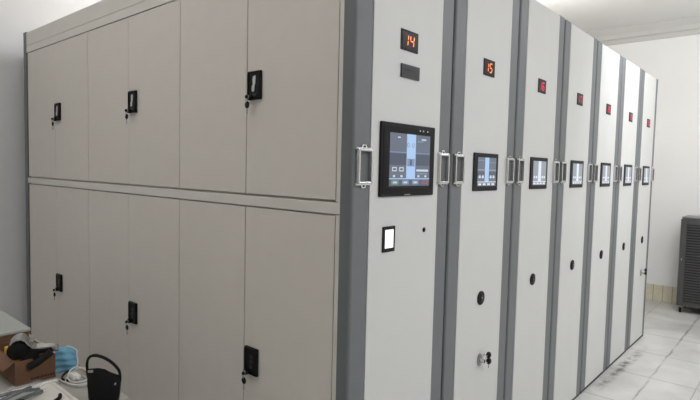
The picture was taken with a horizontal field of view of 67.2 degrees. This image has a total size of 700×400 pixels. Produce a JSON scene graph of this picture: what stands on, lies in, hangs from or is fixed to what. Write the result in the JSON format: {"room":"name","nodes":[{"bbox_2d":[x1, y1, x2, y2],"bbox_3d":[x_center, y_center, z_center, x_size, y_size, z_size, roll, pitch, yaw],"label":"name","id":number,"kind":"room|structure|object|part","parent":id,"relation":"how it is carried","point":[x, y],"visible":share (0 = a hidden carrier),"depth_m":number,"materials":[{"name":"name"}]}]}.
{"room":"archive storage room","nodes":[
{"label":"archive storage room","id":0,"kind":"room"},
{"bbox_2d":[0,0,101,325],"bbox_3d":[-1.613,-0.434,4.300,0.100,3.125,9.375,4,5,41],"label":"wall","id":1,"kind":"structure","parent":0,"point":[17,17],"depth_m":3.52,"materials":[{"name":"paint"}]},
{"bbox_2d":[536,0,699,31],"bbox_3d":[0.748,-1.867,2.181,6.270,0.100,9.375,4,5,41],"label":"ceiling","id":2,"kind":"structure","parent":0,"point":[587,15],"depth_m":5.49,"materials":[{"name":"paint"}]},
{"bbox_2d":[575,299,699,399],"bbox_3d":[0.672,1.351,2.375,6.270,0.100,9.375,4,5,41],"label":"floor","id":3,"kind":"structure","parent":0,"point":[664,363],"depth_m":3.98,"materials":[{"name":"tile"}]},
{"bbox_2d":[0,334,128,399],"bbox_3d":[-1.505,0.917,1.899,1.625,0.720,0.662,4,5,41],"label":"desk","id":4,"kind":"object","parent":3,"relation":"on","point":[80,392],"visible":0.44,"depth_m":1.65,"materials":[{"name":"laminate"}]},
{"bbox_2d":[0,310,30,343],"bbox_3d":[-1.489,0.513,1.994,0.444,0.077,0.364,4,5,41],"label":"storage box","id":5,"kind":"object","parent":4,"relation":"on","point":[9,326],"visible":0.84,"depth_m":1.98,"materials":[{"name":"laminate"}]},
{"bbox_2d":[0,340,55,386],"bbox_3d":[-1.099,0.536,1.746,0.230,0.078,0.147,4,5,41],"label":"cardboard box","id":6,"kind":"object","parent":4,"relation":"on","point":[18,373],"visible":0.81,"depth_m":1.68,"materials":[{"name":"cardboard"}]},
{"bbox_2d":[6,333,58,369],"bbox_3d":[-1.010,0.481,1.677,0.142,0.110,0.054,0,4,-26],"label":"tool","id":7,"kind":"object","parent":6,"relation":"on","point":[21,347],"visible":1,"depth_m":1.67,"materials":[{"name":"metal"}]},
{"bbox_2d":[31,372,53,379],"bbox_3d":[-0.991,0.568,1.698,0.001,0.007,0.068,4,5,41],"label":"print","id":8,"kind":"object","parent":6,"relation":"attached to","point":[34,375],"depth_m":1.70,"materials":[{"name":"paper"}]},
{"bbox_2d":[0,378,77,399],"bbox_3d":[-1.002,0.589,1.411,0.253,0.018,0.494,4,5,41],"label":"tray","id":9,"kind":"object","parent":4,"relation":"on","point":[51,389],"visible":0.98,"depth_m":1.58,"materials":[{"name":"white plastic"}]},
{"bbox_2d":[0,386,39,399],"bbox_3d":[-1.007,0.571,1.503,0.075,0.016,0.223,4,5,41],"label":"pliers","id":10,"kind":"object","parent":9,"relation":"on","point":[11,394],"visible":0.98,"depth_m":1.55,"materials":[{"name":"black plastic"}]},
{"bbox_2d":[15,389,42,399],"bbox_3d":[-0.949,0.573,1.506,0.019,0.015,0.149,3,4,24],"label":"tool","id":11,"kind":"object","parent":9,"relation":"on","point":[40,391],"visible":1,"depth_m":1.53,"materials":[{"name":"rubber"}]},
{"bbox_2d":[54,393,61,399],"bbox_3d":[-0.854,0.577,1.500,0.024,0.012,0.111,2,3,7],"label":"tool","id":12,"kind":"object","parent":9,"relation":"on","point":[59,397],"visible":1,"depth_m":1.53,"materials":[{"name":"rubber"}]},
{"bbox_2d":[61,370,68,381],"bbox_3d":[-0.932,0.577,1.724,0.023,0.006,0.094,0,4,-28],"label":"cable","id":13,"kind":"object","parent":4,"relation":"on","point":[67,371],"visible":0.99,"depth_m":1.72,"materials":[{"name":"plastic"}]},
{"bbox_2d":[55,346,77,372],"bbox_3d":[-0.957,0.534,1.770,0.078,0.082,0.037,-1,4,-29],"label":"face mask","id":14,"kind":"object","parent":4,"relation":"on","point":[66,358],"visible":0.93,"depth_m":1.76,"materials":[{"name":"blue fabric"}]},
{"bbox_2d":[58,366,86,385],"bbox_3d":[-0.870,0.566,1.689,0.127,0.034,0.081,4,5,41],"label":"cable","id":15,"kind":"object","parent":4,"relation":"on","point":[73,375],"visible":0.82,"depth_m":1.68,"materials":[{"name":"plastic"}]},
{"bbox_2d":[86,354,121,399],"bbox_3d":[-0.725,0.523,1.550,0.098,0.145,0.042,1,4,-11],"label":"bag","id":16,"kind":"object","parent":4,"relation":"on","point":[102,384],"visible":1,"depth_m":1.54,"materials":[{"name":"leather"}]},
{"bbox_3d":[-0.724,0.493,1.548,0.098,0.084,0.012,1,4,-11],"label":"loop handle","id":17,"kind":"part","parent":16,"relation":"part of","materials":[{"name":"leather"}]},
{"bbox_2d":[23,0,453,399],"bbox_3d":[-0.888,0.114,2.729,2.855,2.254,0.598,4,5,41],"label":"shelving unit","id":18,"kind":"object","parent":3,"relation":"on","point":[226,199],"visible":1,"depth_m":1.97,"materials":[{"name":"paint"}]},
{"bbox_3d":[-1.931,0.028,3.659,0.056,2.228,0.564,4,5,41],"label":"frame","id":19,"kind":"part","parent":18,"relation":"part of","materials":[{"name":"grey paint"}]},
{"bbox_3d":[-1.893,-0.532,3.244,0.447,0.784,0.016,4,5,41],"label":"door","id":20,"kind":"part","parent":18,"relation":"part of","materials":[{"name":"paint"}]},
{"bbox_3d":[-1.917,0.490,3.305,0.447,1.168,0.016,4,5,41],"label":"door","id":21,"kind":"part","parent":18,"relation":"part of","materials":[{"name":"paint"}]},
{"bbox_3d":[-1.698,-0.510,3.048,0.072,0.104,0.024,4,5,41],"label":"handle","id":22,"kind":"part","parent":18,"relation":"part of","materials":[{"name":"black plastic"}]},
{"bbox_3d":[-1.722,0.489,3.108,0.072,0.104,0.024,4,5,41],"label":"handle","id":23,"kind":"part","parent":18,"relation":"part of","materials":[{"name":"black plastic"}]},
{"bbox_3d":[-1.555,-0.507,2.950,0.447,0.784,0.016,4,5,41],"label":"door","id":24,"kind":"part","parent":18,"relation":"part of","materials":[{"name":"paint"}]},
{"bbox_3d":[-1.579,0.516,3.011,0.447,1.168,0.016,4,5,41],"label":"door","id":25,"kind":"part","parent":18,"relation":"part of","materials":[{"name":"paint"}]},
{"bbox_3d":[-1.040,-0.948,2.481,2.713,0.083,0.018,4,5,41],"label":"panel","id":26,"kind":"part","parent":18,"relation":"part of","materials":[{"name":"paint"}]},
{"bbox_3d":[-1.042,-0.884,2.485,2.713,0.042,0.018,4,5,41],"label":"rail","id":27,"kind":"part","parent":18,"relation":"part of","materials":[{"name":"metal"}]},
{"bbox_3d":[-1.215,-0.481,2.654,0.447,0.784,0.016,4,5,41],"label":"door","id":28,"kind":"part","parent":18,"relation":"part of","materials":[{"name":"paint"}]},
{"bbox_3d":[-1.239,0.542,2.715,0.447,1.168,0.016,4,5,41],"label":"door","id":29,"kind":"part","parent":18,"relation":"part of","materials":[{"name":"paint"}]},
{"bbox_3d":[-1.021,-0.458,2.458,0.072,0.104,0.024,4,5,41],"label":"handle","id":30,"kind":"part","parent":18,"relation":"part of","materials":[{"name":"black plastic"}]},
{"bbox_3d":[-1.044,0.541,2.518,0.072,0.104,0.024,4,5,41],"label":"handle","id":31,"kind":"part","parent":18,"relation":"part of","materials":[{"name":"black plastic"}]},
{"bbox_3d":[-0.877,-0.455,2.360,0.447,0.784,0.016,4,5,41],"label":"door","id":32,"kind":"part","parent":18,"relation":"part of","materials":[{"name":"paint"}]},
{"bbox_3d":[-0.901,0.568,2.421,0.447,1.168,0.016,4,5,41],"label":"door","id":33,"kind":"part","parent":18,"relation":"part of","materials":[{"name":"paint"}]},
{"bbox_3d":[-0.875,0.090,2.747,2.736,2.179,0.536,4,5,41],"label":"shelf","id":34,"kind":"part","parent":18,"relation":"part of","materials":[{"name":"metal"}]},
{"bbox_3d":[-0.562,0.594,2.126,0.446,1.168,0.016,4,5,41],"label":"door","id":35,"kind":"part","parent":18,"relation":"part of","materials":[{"name":"paint"}]},
{"bbox_3d":[-0.538,-0.429,2.064,0.446,0.784,0.016,4,5,41],"label":"door","id":36,"kind":"part","parent":18,"relation":"part of","materials":[{"name":"paint"}]},
{"bbox_3d":[-0.367,0.592,1.928,0.072,0.104,0.024,4,5,41],"label":"handle","id":37,"kind":"part","parent":18,"relation":"part of","materials":[{"name":"black plastic"}]},
{"bbox_3d":[-0.343,-0.407,1.868,0.072,0.104,0.024,4,5,41],"label":"handle","id":38,"kind":"part","parent":18,"relation":"part of","materials":[{"name":"black plastic"}]},
{"bbox_3d":[-0.223,0.619,1.831,0.446,1.168,0.016,4,5,41],"label":"door","id":39,"kind":"part","parent":18,"relation":"part of","materials":[{"name":"paint"}]},
{"bbox_3d":[-0.199,-0.404,1.769,0.446,0.784,0.016,4,5,41],"label":"door","id":40,"kind":"part","parent":18,"relation":"part of","materials":[{"name":"paint"}]},
{"bbox_3d":[-0.035,0.191,1.648,0.017,2.209,0.018,4,5,41],"label":"trim","id":41,"kind":"part","parent":18,"relation":"part of","materials":[{"name":"paint"}]},
{"bbox_3d":[0.045,-0.103,1.615,0.015,0.134,0.074,4,5,41],"label":"pull handle","id":42,"kind":"part","parent":18,"relation":"part of","materials":[{"name":"silver metal"}]},
{"bbox_3d":[0.169,0.184,1.831,0.048,2.236,0.564,4,5,41],"label":"frame","id":43,"kind":"part","parent":18,"relation":"part of","materials":[{"name":"grey paint"}]},
{"bbox_3d":[0.183,0.185,1.818,0.014,2.228,0.400,4,5,41],"label":"panel","id":44,"kind":"part","parent":18,"relation":"part of","materials":[{"name":"paint"}]},
{"bbox_3d":[0.203,-0.430,1.772,0.007,0.044,0.106,4,5,41],"label":"sensor plate","id":45,"kind":"part","parent":18,"relation":"part of","materials":[{"name":"plastic"}]},
{"bbox_3d":[0.348,-0.117,1.962,0.015,0.134,0.074,4,5,41],"label":"pull handle","id":46,"kind":"part","parent":18,"relation":"part of","materials":[{"name":"silver metal"}]},
{"bbox_2d":[440,0,519,399],"bbox_3d":[-0.487,0.097,3.166,2.885,2.254,0.564,4,5,41],"label":"shelving unit","id":47,"kind":"object","parent":3,"relation":"on","point":[485,32],"visible":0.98,"depth_m":2.20,"materials":[{"name":"paint"}]},
{"bbox_3d":[0.424,-0.120,2.049,0.015,0.134,0.074,4,5,41],"label":"pull handle","id":48,"kind":"part","parent":47,"relation":"part of","materials":[{"name":"silver metal"}]},
{"bbox_3d":[0.727,-0.134,2.396,0.015,0.134,0.074,4,5,41],"label":"pull handle","id":49,"kind":"part","parent":47,"relation":"part of","materials":[{"name":"silver metal"}]},
{"bbox_2d":[503,0,564,399],"bbox_3d":[-0.119,0.079,3.609,2.855,2.254,0.564,4,5,41],"label":"shelving unit","id":50,"kind":"object","parent":3,"relation":"on","point":[541,30],"visible":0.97,"depth_m":2.64,"materials":[{"name":"paint"}]},
{"bbox_3d":[0.803,-0.137,2.483,0.015,0.134,0.074,4,5,41],"label":"pull handle","id":51,"kind":"part","parent":50,"relation":"part of","materials":[{"name":"silver metal"}]},
{"bbox_3d":[1.106,-0.151,2.830,0.015,0.134,0.074,4,5,41],"label":"pull handle","id":52,"kind":"part","parent":50,"relation":"part of","materials":[{"name":"silver metal"}]},
{"bbox_2d":[547,20,596,399],"bbox_3d":[0.260,0.062,4.043,2.855,2.254,0.564,4,5,41],"label":"shelving unit","id":53,"kind":"object","parent":3,"relation":"on","point":[579,49],"visible":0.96,"depth_m":3.08,"materials":[{"name":"paint"}]},
{"bbox_3d":[1.182,-0.154,2.917,0.015,0.134,0.074,4,5,41],"label":"pull handle","id":54,"kind":"part","parent":53,"relation":"part of","materials":[{"name":"silver metal"}]},
{"bbox_3d":[1.485,-0.168,3.264,0.015,0.134,0.074,4,5,41],"label":"pull handle","id":55,"kind":"part","parent":53,"relation":"part of","materials":[{"name":"silver metal"}]},
{"bbox_2d":[579,41,621,393],"bbox_3d":[0.639,0.045,4.476,2.855,2.254,0.564,4,5,41],"label":"shelving unit","id":56,"kind":"object","parent":3,"relation":"on","point":[608,62],"visible":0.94,"depth_m":3.51,"materials":[{"name":"paint"}]},
{"bbox_3d":[1.561,-0.171,3.350,0.015,0.134,0.074,4,5,41],"label":"pull handle","id":57,"kind":"part","parent":56,"relation":"part of","materials":[{"name":"silver metal"}]},
{"bbox_3d":[1.864,-0.185,3.697,0.015,0.134,0.074,4,5,41],"label":"pull handle","id":58,"kind":"part","parent":56,"relation":"part of","materials":[{"name":"silver metal"}]},
{"bbox_2d":[605,57,641,369],"bbox_3d":[1.018,0.028,4.910,2.855,2.254,0.564,4,5,41],"label":"shelving unit","id":59,"kind":"object","parent":3,"relation":"on","point":[631,77],"visible":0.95,"depth_m":3.95,"materials":[{"name":"paint"}]},
{"bbox_3d":[1.940,-0.188,3.784,0.015,0.134,0.074,4,5,41],"label":"pull handle","id":60,"kind":"part","parent":59,"relation":"part of","materials":[{"name":"silver metal"}]},
{"bbox_3d":[2.243,-0.202,4.131,0.015,0.134,0.074,4,5,41],"label":"pull handle","id":61,"kind":"part","parent":59,"relation":"part of","materials":[{"name":"silver metal"}]},
{"bbox_2d":[626,70,657,350],"bbox_3d":[1.408,0.012,5.334,2.885,2.254,0.564,4,5,41],"label":"shelving unit","id":62,"kind":"object","parent":3,"relation":"on","point":[649,84],"visible":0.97,"depth_m":4.38,"materials":[{"name":"paint"}]},
{"bbox_3d":[2.318,-0.205,4.218,0.015,0.134,0.074,4,5,41],"label":"pull handle","id":63,"kind":"part","parent":62,"relation":"part of","materials":[{"name":"silver metal"}]},
{"bbox_3d":[2.621,-0.219,4.565,0.015,0.134,0.074,4,5,41],"label":"pull handle","id":64,"kind":"part","parent":62,"relation":"part of","materials":[{"name":"silver metal"}]},
{"bbox_2d":[676,215,699,311],"bbox_3d":[3.737,0.685,5.455,0.520,1.006,0.356,4,5,41],"label":"cooler","id":65,"kind":"object","parent":3,"relation":"on","point":[688,283],"visible":1,"depth_m":5.43,"materials":[{"name":"metal"}]},
{"bbox_3d":[3.626,0.675,5.328,0.410,0.812,0.020,4,5,41],"label":"louvre panel","id":66,"kind":"part","parent":65,"relation":"part of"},
{"bbox_2d":[607,34,699,286],"bbox_3d":[3.760,-0.395,5.769,6.070,3.125,0.100,4,5,41],"label":"wall","id":67,"kind":"structure","parent":0,"point":[675,62],"depth_m":5.86,"materials":[{"name":"paint"}]},
{"bbox_2d":[585,16,699,45],"bbox_3d":[3.734,-1.864,5.611,6.070,0.175,0.085,4,5,41],"label":"trim","id":68,"kind":"structure","parent":67,"relation":"attached to","point":[688,26],"depth_m":5.93,"materials":[{"name":"paint"}]},
{"bbox_2d":[645,283,676,303],"bbox_3d":[3.688,1.071,5.815,6.070,0.190,0.012,4,5,41],"label":"baseboard","id":69,"kind":"structure","parent":67,"relation":"attached to","point":[654,292],"depth_m":5.95,"materials":[{"name":"tile"}]}
]}

